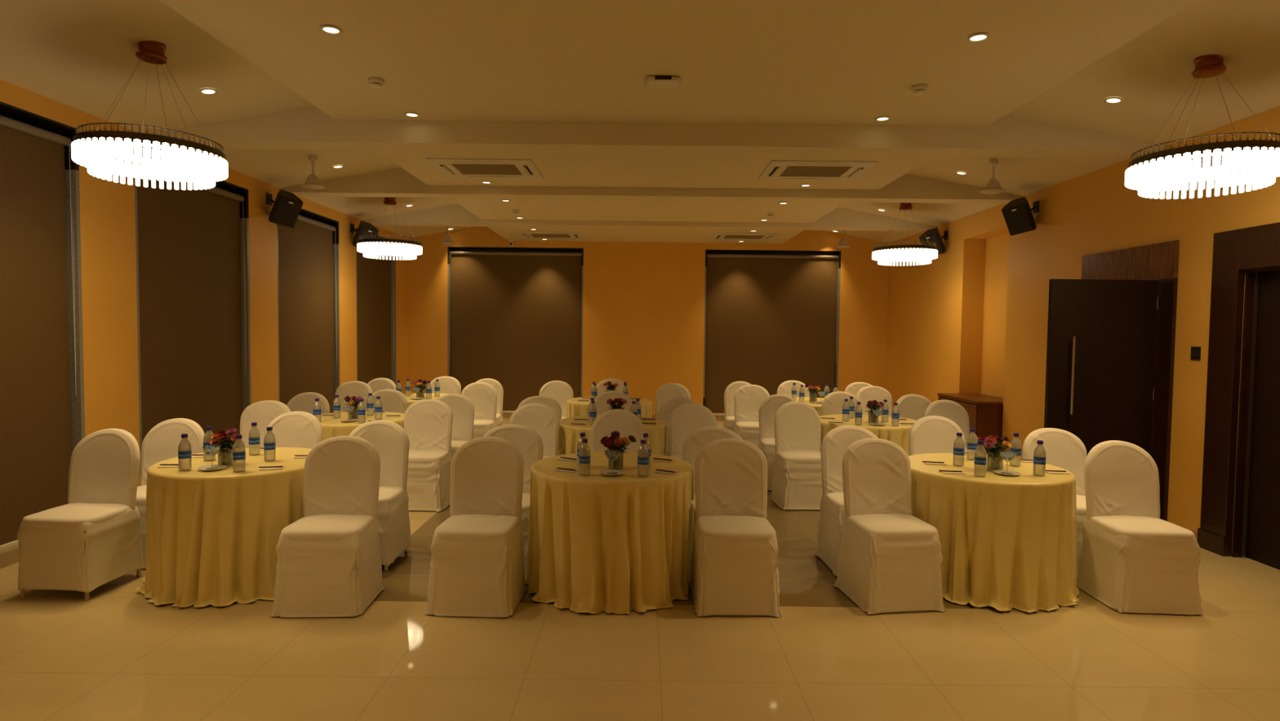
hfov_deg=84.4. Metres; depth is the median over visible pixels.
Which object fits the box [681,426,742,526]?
banquet chair
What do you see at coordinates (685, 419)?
banquet chair
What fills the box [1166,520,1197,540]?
baseboard
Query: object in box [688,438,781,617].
banquet chair
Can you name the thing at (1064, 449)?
banquet chair
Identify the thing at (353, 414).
flower vase
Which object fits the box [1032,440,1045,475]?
water bottle
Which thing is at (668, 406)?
banquet chair
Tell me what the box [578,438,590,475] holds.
water bottle
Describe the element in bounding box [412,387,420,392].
glass
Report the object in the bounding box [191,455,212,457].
notepad
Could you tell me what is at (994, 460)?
flower vase
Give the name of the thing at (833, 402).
banquet chair
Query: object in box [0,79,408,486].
wall
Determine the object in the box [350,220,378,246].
loudspeaker
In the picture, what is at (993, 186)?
ceiling fan
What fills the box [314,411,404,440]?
tablecloth
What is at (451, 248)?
window
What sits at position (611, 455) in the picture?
glass
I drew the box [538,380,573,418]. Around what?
banquet chair
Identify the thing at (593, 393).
water bottle
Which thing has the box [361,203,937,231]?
trim
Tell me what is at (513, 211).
smoke detector
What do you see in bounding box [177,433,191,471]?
water bottle
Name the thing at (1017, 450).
water bottle
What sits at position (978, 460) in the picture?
water bottle
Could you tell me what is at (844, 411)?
water bottle
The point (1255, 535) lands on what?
door
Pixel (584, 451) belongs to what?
water bottle
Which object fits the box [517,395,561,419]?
banquet chair
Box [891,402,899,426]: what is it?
water bottle
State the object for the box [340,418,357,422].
saucer
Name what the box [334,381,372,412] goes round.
banquet chair
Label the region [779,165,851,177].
grille
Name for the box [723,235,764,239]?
grille
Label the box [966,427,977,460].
water bottle
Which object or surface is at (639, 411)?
water bottle
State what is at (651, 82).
projector
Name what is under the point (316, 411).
water bottle
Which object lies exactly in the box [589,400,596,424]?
water bottle
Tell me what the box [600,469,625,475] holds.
saucer
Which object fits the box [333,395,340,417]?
water bottle
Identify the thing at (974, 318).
wall
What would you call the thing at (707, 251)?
window
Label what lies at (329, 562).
banquet chair
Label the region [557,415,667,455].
tablecloth
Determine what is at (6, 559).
baseboard
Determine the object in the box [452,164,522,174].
grille
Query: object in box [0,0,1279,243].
ceiling
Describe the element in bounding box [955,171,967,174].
recessed light
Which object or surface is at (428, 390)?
water bottle
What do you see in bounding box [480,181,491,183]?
recessed light
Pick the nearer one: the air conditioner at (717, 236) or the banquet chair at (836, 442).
the banquet chair at (836, 442)
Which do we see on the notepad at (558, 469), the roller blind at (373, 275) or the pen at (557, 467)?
the pen at (557, 467)
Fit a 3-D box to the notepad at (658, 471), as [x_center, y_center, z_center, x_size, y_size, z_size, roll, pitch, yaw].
[0.161,0.663,4.194,0.124,0.004,0.090,2,3,24]
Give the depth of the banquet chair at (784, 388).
9.52 m
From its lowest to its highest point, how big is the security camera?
0.110 m
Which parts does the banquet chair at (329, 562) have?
seat, backrest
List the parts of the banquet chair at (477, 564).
seat, backrest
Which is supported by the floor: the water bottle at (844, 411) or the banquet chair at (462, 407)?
the banquet chair at (462, 407)
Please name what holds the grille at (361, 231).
attached to the loudspeaker at (363, 228)
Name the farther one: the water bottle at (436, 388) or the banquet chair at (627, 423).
the water bottle at (436, 388)
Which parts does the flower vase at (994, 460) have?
flower, flower, flower, glass, flower, flower, flower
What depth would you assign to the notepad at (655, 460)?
4.54 m
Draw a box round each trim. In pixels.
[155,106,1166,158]
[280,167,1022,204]
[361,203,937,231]
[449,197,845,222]
[487,226,803,243]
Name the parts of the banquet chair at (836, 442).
seat, backrest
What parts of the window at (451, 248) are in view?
glass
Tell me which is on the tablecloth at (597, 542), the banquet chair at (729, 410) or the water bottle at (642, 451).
the water bottle at (642, 451)
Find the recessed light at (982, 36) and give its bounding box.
[967,32,989,42]
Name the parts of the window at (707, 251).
glass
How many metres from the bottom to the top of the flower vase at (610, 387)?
0.218 m
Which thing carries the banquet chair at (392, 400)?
on the floor
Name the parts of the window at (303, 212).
frame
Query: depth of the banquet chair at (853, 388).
9.34 m
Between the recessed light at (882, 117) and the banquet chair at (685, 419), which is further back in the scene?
the banquet chair at (685, 419)
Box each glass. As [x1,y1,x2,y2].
[202,444,221,469]
[342,405,354,421]
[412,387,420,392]
[604,450,620,474]
[817,391,825,402]
[872,409,883,424]
[999,450,1016,474]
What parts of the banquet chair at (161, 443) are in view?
seat, backrest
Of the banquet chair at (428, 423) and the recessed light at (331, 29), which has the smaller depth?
the recessed light at (331, 29)
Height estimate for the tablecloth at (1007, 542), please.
0.730 m
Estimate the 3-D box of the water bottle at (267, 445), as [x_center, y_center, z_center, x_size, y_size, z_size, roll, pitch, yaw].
[-2.318,0.522,4.416,0.066,0.211,0.066,-1,3,-31]
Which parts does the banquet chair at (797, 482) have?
backrest, seat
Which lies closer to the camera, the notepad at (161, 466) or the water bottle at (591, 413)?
the notepad at (161, 466)
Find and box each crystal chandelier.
[71,40,228,190]
[356,196,422,260]
[871,202,937,266]
[1124,54,1279,199]
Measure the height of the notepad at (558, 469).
0.004 m
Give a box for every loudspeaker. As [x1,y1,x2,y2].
[266,189,303,228]
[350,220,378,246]
[919,227,947,254]
[1001,196,1039,235]
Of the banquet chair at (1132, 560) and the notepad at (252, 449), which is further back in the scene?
the notepad at (252, 449)
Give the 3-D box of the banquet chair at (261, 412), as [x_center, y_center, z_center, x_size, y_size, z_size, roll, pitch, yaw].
[-3.287,0.822,6.032,0.499,0.920,0.516,1,2,0]
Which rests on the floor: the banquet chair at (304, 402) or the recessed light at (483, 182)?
the banquet chair at (304, 402)
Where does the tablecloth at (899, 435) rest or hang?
on the round table
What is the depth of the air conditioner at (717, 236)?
11.29 m
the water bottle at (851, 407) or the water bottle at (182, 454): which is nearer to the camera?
the water bottle at (182, 454)
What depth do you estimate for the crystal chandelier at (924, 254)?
8.99 m
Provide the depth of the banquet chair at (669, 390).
8.77 m
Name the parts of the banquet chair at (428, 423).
seat, backrest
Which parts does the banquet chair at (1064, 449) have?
backrest, seat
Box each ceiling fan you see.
[300,155,325,189]
[440,226,453,244]
[836,230,850,248]
[980,158,1005,194]
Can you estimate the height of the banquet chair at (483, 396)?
0.920 m
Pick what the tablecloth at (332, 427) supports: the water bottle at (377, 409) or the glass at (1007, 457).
the water bottle at (377, 409)
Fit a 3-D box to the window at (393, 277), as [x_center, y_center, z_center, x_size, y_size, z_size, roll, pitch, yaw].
[-4.190,-0.483,10.945,0.273,2.900,1.630,1,2,0]
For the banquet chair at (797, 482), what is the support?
on the floor
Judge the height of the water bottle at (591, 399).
0.211 m
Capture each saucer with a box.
[197,464,226,471]
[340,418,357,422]
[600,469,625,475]
[869,422,885,425]
[993,469,1021,475]
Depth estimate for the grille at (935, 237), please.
9.80 m
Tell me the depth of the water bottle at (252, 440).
4.61 m
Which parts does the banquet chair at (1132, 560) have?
backrest, seat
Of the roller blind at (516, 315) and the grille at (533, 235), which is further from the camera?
the roller blind at (516, 315)
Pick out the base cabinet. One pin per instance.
(984, 411)
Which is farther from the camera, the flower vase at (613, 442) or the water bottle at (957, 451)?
the water bottle at (957, 451)
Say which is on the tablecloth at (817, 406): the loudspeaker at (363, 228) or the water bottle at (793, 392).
the water bottle at (793, 392)
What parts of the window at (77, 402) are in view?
sill, frame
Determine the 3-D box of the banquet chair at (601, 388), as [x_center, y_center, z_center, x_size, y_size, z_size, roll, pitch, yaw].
[-0.385,0.712,9.323,0.499,0.920,0.516,1,2,0]
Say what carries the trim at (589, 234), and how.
attached to the wall at (643, 303)
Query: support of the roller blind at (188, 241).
attached to the window at (244, 211)
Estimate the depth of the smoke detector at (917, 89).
4.81 m
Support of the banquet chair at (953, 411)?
on the floor
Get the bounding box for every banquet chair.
[17,428,143,600]
[135,417,204,568]
[239,400,290,448]
[265,411,323,448]
[270,435,385,617]
[286,391,329,414]
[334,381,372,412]
[348,420,412,570]
[365,389,407,413]
[367,377,395,393]
[404,399,453,511]
[424,436,527,617]
[428,376,461,394]
[435,393,474,457]
[461,382,497,439]
[475,377,503,426]
[483,424,543,576]
[509,403,559,458]
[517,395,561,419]
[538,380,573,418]
[591,408,644,452]
[592,391,633,415]
[595,377,628,395]
[654,382,690,418]
[657,396,697,456]
[667,403,717,459]
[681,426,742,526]
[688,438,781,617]
[723,381,751,431]
[733,384,769,447]
[758,394,795,490]
[770,401,822,510]
[777,380,809,397]
[814,425,878,576]
[821,391,861,415]
[833,438,946,614]
[844,382,872,396]
[856,386,892,416]
[893,394,932,420]
[908,415,964,455]
[924,400,983,454]
[1022,427,1086,578]
[1075,440,1203,615]
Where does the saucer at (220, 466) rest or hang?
on the tablecloth at (212, 536)
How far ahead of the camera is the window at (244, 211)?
7.33 m
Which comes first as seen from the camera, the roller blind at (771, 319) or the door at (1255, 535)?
the door at (1255, 535)
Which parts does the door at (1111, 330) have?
handle, transom panel, architrave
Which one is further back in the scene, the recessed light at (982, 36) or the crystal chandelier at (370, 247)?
the crystal chandelier at (370, 247)
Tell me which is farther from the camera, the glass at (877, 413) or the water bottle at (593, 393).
the water bottle at (593, 393)
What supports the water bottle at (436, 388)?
on the tablecloth at (410, 402)
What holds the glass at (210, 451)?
on the saucer at (220, 466)
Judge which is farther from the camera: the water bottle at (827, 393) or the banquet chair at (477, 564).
the water bottle at (827, 393)
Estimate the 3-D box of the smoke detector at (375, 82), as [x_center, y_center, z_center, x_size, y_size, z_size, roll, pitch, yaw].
[-1.810,-1.899,4.841,0.104,0.054,0.104,1,2,0]
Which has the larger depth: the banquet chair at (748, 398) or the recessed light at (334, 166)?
the banquet chair at (748, 398)
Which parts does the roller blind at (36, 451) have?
bead chain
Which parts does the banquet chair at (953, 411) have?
backrest, seat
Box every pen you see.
[159,463,182,465]
[258,466,283,467]
[294,454,307,456]
[556,466,575,471]
[653,457,671,460]
[655,469,675,472]
[921,461,944,462]
[938,470,962,471]
[1042,470,1066,471]
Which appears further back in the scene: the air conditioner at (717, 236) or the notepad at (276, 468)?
the air conditioner at (717, 236)
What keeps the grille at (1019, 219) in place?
attached to the loudspeaker at (1019, 218)
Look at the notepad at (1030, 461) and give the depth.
4.66 m
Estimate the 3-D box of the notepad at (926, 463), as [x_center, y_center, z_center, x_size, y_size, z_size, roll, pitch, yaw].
[1.914,0.666,4.582,0.124,0.004,0.090,1,3,7]
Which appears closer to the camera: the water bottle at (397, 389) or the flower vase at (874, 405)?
the flower vase at (874, 405)
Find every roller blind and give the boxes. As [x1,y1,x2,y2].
[0,115,76,550]
[137,169,245,448]
[278,214,336,413]
[356,251,393,383]
[449,249,582,412]
[705,253,839,414]
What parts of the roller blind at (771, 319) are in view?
bead chain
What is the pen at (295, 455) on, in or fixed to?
on the notepad
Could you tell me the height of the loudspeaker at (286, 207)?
0.412 m
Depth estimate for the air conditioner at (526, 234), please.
11.40 m
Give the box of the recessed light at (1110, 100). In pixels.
[1103,97,1123,103]
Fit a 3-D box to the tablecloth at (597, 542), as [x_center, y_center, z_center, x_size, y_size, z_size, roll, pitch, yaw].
[-0.195,1.017,4.431,1.100,0.731,1.100,1,2,0]
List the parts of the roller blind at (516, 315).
bead chain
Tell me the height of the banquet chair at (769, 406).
0.920 m
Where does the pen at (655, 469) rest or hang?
on the notepad at (658, 471)
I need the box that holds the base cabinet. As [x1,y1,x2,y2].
[937,392,1003,454]
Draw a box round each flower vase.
[209,427,245,466]
[340,395,362,418]
[412,379,428,397]
[600,430,636,470]
[603,381,618,391]
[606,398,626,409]
[804,383,820,401]
[862,400,884,422]
[976,435,1011,471]
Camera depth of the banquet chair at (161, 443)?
4.91 m
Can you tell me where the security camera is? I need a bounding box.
[508,240,514,246]
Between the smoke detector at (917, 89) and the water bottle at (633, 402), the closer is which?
the smoke detector at (917, 89)
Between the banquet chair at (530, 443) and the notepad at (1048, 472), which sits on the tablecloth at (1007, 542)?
the notepad at (1048, 472)
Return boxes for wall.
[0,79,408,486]
[408,226,888,416]
[885,106,1279,556]
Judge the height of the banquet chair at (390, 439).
0.920 m
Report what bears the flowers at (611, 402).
on the tablecloth at (569, 434)
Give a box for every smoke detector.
[368,76,384,88]
[511,208,519,213]
[766,212,774,217]
[911,83,928,95]
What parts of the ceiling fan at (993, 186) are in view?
down rod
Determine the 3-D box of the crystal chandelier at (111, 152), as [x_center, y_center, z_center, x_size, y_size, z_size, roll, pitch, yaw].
[-3.052,-1.565,4.421,0.808,0.858,0.809,0,3,-23]
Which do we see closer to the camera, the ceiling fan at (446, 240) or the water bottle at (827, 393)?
the water bottle at (827, 393)
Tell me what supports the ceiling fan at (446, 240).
hanging from the ceiling at (80, 55)
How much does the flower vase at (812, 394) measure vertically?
0.217 m
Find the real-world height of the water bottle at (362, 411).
0.211 m
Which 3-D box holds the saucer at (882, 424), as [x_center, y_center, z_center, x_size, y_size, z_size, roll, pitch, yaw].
[2.172,0.584,6.451,0.148,0.014,0.148,1,2,0]
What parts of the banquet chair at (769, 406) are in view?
seat, backrest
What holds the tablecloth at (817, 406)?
on the round table
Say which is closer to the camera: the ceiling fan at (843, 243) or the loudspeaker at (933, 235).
the loudspeaker at (933, 235)
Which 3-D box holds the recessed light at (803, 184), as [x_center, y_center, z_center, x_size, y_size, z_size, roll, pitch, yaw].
[1.807,-1.910,7.696,0.116,0.010,0.116,1,2,0]
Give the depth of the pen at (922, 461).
4.58 m
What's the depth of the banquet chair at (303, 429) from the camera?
5.40 m
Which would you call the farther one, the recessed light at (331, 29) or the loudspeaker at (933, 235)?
the loudspeaker at (933, 235)
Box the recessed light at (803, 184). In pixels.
[800,183,810,186]
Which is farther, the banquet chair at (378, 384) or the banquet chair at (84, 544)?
the banquet chair at (378, 384)
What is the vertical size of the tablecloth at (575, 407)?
0.731 m
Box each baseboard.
[0,548,18,568]
[502,413,724,421]
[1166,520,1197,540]
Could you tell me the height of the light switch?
0.100 m
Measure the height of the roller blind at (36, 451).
2.860 m
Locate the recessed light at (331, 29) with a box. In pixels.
[320,24,342,34]
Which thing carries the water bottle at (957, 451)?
on the tablecloth at (1007, 542)
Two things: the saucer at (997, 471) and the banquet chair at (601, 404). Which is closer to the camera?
the saucer at (997, 471)
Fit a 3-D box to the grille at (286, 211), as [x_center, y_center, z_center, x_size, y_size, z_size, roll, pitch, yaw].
[-3.819,-1.599,7.631,0.158,0.291,0.265,3,3,44]
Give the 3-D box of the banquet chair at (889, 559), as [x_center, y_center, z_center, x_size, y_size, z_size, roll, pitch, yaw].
[1.474,0.956,4.201,0.499,0.920,0.516,0,3,-8]
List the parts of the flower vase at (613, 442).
flower, flower, flower, flower, glass, flower, flower, flower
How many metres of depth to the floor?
3.38 m
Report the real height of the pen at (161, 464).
0.008 m
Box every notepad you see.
[156,463,186,467]
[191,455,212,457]
[250,448,271,450]
[258,466,284,470]
[554,467,578,472]
[558,457,577,461]
[652,458,674,462]
[654,469,679,474]
[924,462,946,465]
[940,471,965,474]
[1021,460,1033,462]
[1041,470,1070,474]
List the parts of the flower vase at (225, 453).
flower, flower, flower, glass, flower, flower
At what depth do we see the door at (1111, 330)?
5.80 m
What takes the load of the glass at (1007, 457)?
on the saucer at (997, 471)
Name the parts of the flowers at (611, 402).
flower, flower, flower, flower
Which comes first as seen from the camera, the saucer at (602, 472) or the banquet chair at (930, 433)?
the saucer at (602, 472)
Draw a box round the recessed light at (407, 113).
[404,111,419,117]
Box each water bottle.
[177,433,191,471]
[203,426,215,460]
[232,434,245,471]
[248,422,260,455]
[263,426,275,461]
[312,398,321,422]
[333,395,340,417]
[357,398,365,422]
[366,392,373,415]
[374,395,382,419]
[395,380,401,392]
[404,378,410,395]
[426,381,431,399]
[434,378,439,396]
[577,432,587,467]
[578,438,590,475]
[588,398,595,421]
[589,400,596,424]
[591,382,596,399]
[591,383,597,398]
[622,383,627,395]
[630,400,637,416]
[634,398,641,420]
[637,439,648,476]
[640,432,651,468]
[791,382,796,399]
[799,384,804,402]
[823,383,829,398]
[842,398,849,421]
[847,396,854,417]
[854,401,862,425]
[880,399,888,422]
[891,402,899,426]
[952,432,964,466]
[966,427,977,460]
[973,440,986,476]
[1009,432,1021,466]
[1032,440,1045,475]
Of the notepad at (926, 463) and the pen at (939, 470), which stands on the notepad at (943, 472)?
the pen at (939, 470)
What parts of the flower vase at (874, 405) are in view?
flower, glass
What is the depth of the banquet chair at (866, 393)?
8.68 m
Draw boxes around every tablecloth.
[136,447,311,607]
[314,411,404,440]
[404,392,449,408]
[524,451,694,613]
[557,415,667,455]
[565,395,652,417]
[792,397,823,415]
[819,413,916,455]
[908,453,1079,612]
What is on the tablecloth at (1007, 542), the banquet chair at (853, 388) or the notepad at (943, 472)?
the notepad at (943, 472)
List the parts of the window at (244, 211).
frame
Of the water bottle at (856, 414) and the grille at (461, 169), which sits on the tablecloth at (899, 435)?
the water bottle at (856, 414)
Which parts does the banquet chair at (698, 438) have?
seat, backrest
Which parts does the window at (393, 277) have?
frame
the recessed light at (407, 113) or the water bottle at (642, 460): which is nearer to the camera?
the water bottle at (642, 460)
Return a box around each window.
[0,101,84,555]
[134,177,250,463]
[276,208,339,401]
[355,227,395,384]
[447,246,583,413]
[702,249,840,415]
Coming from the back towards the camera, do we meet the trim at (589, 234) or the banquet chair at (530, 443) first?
the trim at (589, 234)
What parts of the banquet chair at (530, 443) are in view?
backrest, seat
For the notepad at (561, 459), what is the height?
0.004 m
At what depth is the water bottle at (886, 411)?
6.69 m
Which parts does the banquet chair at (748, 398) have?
seat, backrest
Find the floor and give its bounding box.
[0,417,1279,720]
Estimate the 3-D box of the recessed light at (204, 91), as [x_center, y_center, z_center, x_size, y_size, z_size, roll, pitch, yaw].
[-3.159,-1.970,5.165,0.114,0.027,0.116,1,2,6]
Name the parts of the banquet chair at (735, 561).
backrest, seat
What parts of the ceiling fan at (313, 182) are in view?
down rod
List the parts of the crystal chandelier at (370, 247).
bead trim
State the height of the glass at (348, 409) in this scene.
0.130 m
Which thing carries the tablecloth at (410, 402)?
on the round table
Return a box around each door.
[1044,240,1179,520]
[1196,222,1279,568]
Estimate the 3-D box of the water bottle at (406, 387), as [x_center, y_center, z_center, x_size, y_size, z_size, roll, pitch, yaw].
[-2.846,0.332,8.657,0.066,0.211,0.066,-1,3,-27]
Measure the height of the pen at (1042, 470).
0.008 m
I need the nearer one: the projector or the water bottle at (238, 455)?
the water bottle at (238, 455)
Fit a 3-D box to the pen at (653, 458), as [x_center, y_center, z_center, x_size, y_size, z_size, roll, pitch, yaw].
[0.145,0.640,4.577,0.134,0.008,0.008,2,3,25]
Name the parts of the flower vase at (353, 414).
flower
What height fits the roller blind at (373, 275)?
2.860 m
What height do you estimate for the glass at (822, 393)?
0.130 m
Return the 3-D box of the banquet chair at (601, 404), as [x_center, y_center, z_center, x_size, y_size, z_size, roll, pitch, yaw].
[-0.292,0.798,7.375,0.490,0.920,0.514,1,2,0]
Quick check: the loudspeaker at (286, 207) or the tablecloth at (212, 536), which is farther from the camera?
the loudspeaker at (286, 207)
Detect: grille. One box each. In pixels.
[271,196,302,227]
[355,226,377,246]
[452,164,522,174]
[530,233,571,237]
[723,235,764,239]
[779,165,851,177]
[920,233,942,253]
[1002,204,1033,235]
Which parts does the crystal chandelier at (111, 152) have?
bead trim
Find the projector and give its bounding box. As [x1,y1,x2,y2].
[645,75,679,88]
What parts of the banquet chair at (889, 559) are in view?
backrest, seat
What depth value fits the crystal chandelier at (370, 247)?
8.98 m
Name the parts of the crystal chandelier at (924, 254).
bead trim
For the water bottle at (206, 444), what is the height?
0.211 m
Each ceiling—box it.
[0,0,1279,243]
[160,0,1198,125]
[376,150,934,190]
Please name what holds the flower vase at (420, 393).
on the tablecloth at (410, 402)
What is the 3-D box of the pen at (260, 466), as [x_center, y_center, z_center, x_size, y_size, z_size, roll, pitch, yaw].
[-2.188,0.630,4.182,0.134,0.008,0.007,0,3,-11]
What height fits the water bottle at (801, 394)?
0.211 m
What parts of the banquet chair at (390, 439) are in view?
backrest, seat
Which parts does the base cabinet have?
door, door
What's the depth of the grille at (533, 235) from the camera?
11.46 m
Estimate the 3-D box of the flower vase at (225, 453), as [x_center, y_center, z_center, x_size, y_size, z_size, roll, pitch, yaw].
[-2.493,0.522,4.245,0.188,0.222,0.192,0,3,-8]
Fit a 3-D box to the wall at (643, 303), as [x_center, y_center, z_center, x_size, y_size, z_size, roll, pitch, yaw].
[0.229,-0.759,12.478,9.170,3.600,0.300,1,2,0]
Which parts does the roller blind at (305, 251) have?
bead chain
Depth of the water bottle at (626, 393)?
8.27 m
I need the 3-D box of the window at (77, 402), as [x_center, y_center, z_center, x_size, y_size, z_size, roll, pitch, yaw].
[-4.223,-0.186,4.087,0.273,2.900,2.200,1,2,0]
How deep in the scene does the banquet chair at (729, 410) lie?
9.22 m
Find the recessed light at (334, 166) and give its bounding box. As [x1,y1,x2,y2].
[332,164,343,168]
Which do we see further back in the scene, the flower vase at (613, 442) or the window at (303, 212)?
the window at (303, 212)
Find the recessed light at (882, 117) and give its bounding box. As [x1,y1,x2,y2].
[875,115,890,120]
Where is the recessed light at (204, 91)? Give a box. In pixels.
[199,88,217,94]
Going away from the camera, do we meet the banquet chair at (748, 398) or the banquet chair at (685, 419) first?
the banquet chair at (685, 419)
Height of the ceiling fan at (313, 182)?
0.330 m
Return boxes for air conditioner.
[426,158,542,178]
[515,231,583,239]
[710,232,779,240]
[757,160,878,180]
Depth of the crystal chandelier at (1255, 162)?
4.21 m
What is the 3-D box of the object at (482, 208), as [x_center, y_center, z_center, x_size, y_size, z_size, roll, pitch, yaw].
[0.097,-2.201,9.218,4.820,0.440,2.050,1,2,0]
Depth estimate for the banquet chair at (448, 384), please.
9.54 m
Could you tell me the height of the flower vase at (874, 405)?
0.212 m
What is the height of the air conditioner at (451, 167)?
0.036 m
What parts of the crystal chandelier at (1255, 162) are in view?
bead trim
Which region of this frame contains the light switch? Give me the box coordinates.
[1190,346,1200,359]
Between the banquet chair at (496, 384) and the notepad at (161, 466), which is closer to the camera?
the notepad at (161, 466)
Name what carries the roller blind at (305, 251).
attached to the window at (303, 212)
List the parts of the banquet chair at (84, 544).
leg, seat, leg, backrest, leg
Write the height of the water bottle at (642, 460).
0.211 m
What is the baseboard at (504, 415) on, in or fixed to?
attached to the wall at (643, 303)
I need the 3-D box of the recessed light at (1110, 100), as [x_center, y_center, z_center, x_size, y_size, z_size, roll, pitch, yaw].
[3.427,-1.883,5.106,0.114,0.027,0.116,1,2,6]
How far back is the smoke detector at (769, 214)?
9.40 m
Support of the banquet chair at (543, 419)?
on the floor
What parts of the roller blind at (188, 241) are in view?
bead chain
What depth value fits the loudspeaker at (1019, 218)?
7.56 m
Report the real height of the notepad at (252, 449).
0.004 m
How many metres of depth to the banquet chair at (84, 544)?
4.18 m
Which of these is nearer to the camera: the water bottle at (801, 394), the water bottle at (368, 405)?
the water bottle at (368, 405)

